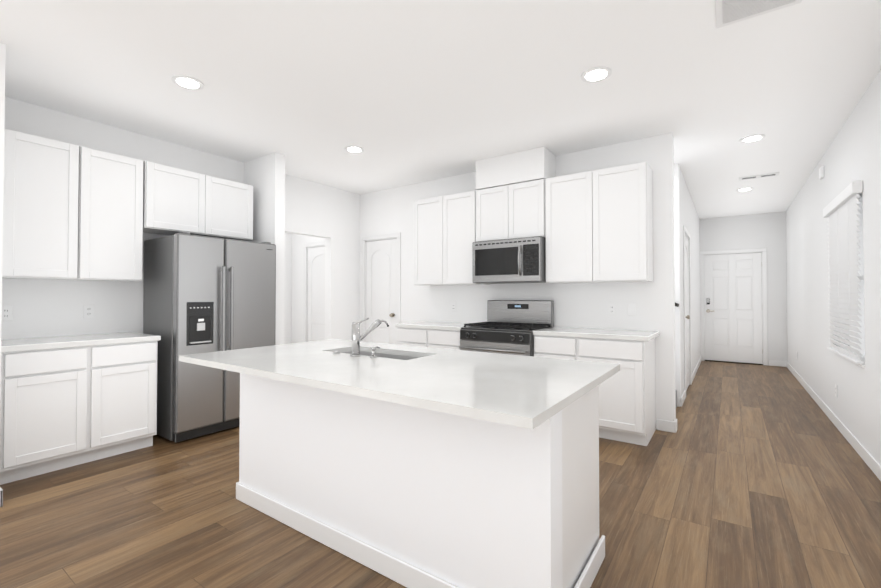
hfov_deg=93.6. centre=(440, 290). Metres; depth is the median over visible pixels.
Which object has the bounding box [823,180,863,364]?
window blind
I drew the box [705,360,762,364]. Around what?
trim
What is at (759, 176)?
ceiling vent
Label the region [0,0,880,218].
ceiling
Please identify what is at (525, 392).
island countertop
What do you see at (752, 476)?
floor
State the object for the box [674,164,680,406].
wall
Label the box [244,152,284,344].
wall
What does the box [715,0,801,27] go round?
ceiling vent
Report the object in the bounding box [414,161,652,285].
upper cabinet
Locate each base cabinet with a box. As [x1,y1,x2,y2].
[0,332,160,484]
[395,321,468,349]
[533,327,658,445]
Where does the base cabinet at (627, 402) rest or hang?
on the floor
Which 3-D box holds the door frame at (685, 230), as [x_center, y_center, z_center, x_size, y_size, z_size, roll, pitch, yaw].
[3.208,0.255,5.489,0.136,2.110,0.970,-1,-1,35]
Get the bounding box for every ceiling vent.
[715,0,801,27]
[739,172,779,180]
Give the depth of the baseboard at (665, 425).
3.79 m
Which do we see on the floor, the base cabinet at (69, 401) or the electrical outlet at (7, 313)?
the base cabinet at (69, 401)
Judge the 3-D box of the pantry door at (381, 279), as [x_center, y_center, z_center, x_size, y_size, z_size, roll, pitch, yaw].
[-0.845,0.292,5.843,0.588,2.022,0.103,-1,-1,35]
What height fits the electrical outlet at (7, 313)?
0.116 m
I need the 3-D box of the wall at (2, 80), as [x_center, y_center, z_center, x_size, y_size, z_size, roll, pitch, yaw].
[-4.870,-0.134,0.099,1.050,2.740,6.460,-1,-1,35]
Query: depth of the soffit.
4.33 m
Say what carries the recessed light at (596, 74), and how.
in the ceiling
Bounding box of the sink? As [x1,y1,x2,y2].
[351,347,414,358]
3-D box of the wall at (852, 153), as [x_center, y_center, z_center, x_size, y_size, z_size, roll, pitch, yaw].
[1.777,-0.122,0.988,0.120,2.740,15.520,-1,-1,35]
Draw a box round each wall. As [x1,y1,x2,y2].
[0,42,5,399]
[1,97,359,340]
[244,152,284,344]
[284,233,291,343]
[291,133,675,421]
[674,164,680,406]
[680,169,700,395]
[700,211,786,365]
[786,69,880,464]
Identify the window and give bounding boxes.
[840,193,864,367]
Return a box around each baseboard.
[0,487,2,506]
[656,419,673,432]
[674,419,677,432]
[680,356,701,406]
[769,360,786,366]
[786,361,880,480]
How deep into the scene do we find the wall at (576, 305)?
4.30 m
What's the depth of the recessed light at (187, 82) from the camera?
2.89 m
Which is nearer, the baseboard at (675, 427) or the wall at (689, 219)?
the baseboard at (675, 427)
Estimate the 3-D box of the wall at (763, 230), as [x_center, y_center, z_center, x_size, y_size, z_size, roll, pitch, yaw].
[5.552,-0.029,7.742,1.410,2.740,0.120,-1,-1,35]
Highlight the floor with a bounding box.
[0,361,880,587]
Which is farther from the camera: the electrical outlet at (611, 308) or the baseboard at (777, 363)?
the baseboard at (777, 363)
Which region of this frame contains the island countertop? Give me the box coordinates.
[179,339,619,430]
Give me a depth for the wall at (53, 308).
3.77 m
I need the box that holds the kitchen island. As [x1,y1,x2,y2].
[233,371,604,587]
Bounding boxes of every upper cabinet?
[2,128,142,281]
[143,161,252,240]
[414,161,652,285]
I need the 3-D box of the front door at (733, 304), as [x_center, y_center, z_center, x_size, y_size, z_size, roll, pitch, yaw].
[5.459,0.314,7.732,0.891,2.014,0.105,-1,-1,35]
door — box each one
[307,246,324,341]
[366,239,396,344]
[685,236,689,390]
[704,253,762,363]
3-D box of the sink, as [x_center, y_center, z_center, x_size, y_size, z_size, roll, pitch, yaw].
[-0.359,0.478,2.383,0.666,0.215,0.296,-1,-1,35]
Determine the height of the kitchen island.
0.886 m
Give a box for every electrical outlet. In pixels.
[2,306,12,320]
[83,305,93,317]
[451,302,455,310]
[608,303,615,314]
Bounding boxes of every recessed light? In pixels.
[171,75,203,89]
[344,146,363,152]
[581,66,611,82]
[736,188,753,191]
[740,134,764,142]
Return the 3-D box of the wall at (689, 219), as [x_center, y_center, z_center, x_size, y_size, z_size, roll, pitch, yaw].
[3.851,-0.047,6.429,0.120,2.740,3.980,-1,-1,35]
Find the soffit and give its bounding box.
[476,147,555,189]
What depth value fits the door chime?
4.37 m
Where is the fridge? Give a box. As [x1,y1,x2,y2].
[143,232,275,442]
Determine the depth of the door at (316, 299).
6.66 m
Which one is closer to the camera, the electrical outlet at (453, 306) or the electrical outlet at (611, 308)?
the electrical outlet at (611, 308)
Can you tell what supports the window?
in the wall at (852, 153)
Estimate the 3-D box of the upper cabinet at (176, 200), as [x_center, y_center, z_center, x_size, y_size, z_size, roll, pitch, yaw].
[-2.394,-0.830,4.060,0.348,0.580,0.985,-1,-1,35]
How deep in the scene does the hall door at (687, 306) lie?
5.56 m
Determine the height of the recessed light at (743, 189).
0.009 m
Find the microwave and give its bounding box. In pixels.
[472,236,545,283]
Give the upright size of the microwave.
0.445 m
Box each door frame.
[303,241,324,341]
[361,233,400,341]
[683,225,691,390]
[700,248,767,365]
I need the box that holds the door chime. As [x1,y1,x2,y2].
[819,166,823,179]
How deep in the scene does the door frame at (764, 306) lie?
7.54 m
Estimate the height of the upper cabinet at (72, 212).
1.040 m
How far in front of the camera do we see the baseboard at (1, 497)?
2.43 m
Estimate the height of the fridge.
1.782 m
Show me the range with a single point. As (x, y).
(509, 326)
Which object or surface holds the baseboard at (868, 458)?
attached to the wall at (852, 153)
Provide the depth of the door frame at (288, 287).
6.97 m
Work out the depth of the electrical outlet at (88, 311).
3.50 m
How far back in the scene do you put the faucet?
2.22 m
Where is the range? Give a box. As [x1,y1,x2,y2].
[459,300,553,355]
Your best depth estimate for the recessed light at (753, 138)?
3.92 m
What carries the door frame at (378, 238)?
attached to the wall at (576, 305)
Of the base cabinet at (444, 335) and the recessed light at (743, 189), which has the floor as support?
the base cabinet at (444, 335)
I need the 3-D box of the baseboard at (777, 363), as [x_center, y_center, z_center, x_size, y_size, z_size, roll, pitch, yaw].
[5.555,1.290,7.640,1.310,0.100,0.014,-1,-1,35]
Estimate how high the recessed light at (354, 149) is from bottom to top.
0.009 m
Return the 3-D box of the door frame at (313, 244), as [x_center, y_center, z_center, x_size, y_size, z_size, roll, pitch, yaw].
[-1.856,0.270,6.614,0.880,2.110,0.136,-1,-1,35]
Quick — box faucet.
[333,318,388,357]
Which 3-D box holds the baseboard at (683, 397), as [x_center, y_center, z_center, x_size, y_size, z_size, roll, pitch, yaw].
[3.872,1.272,6.323,0.014,0.100,4.100,-1,-1,35]

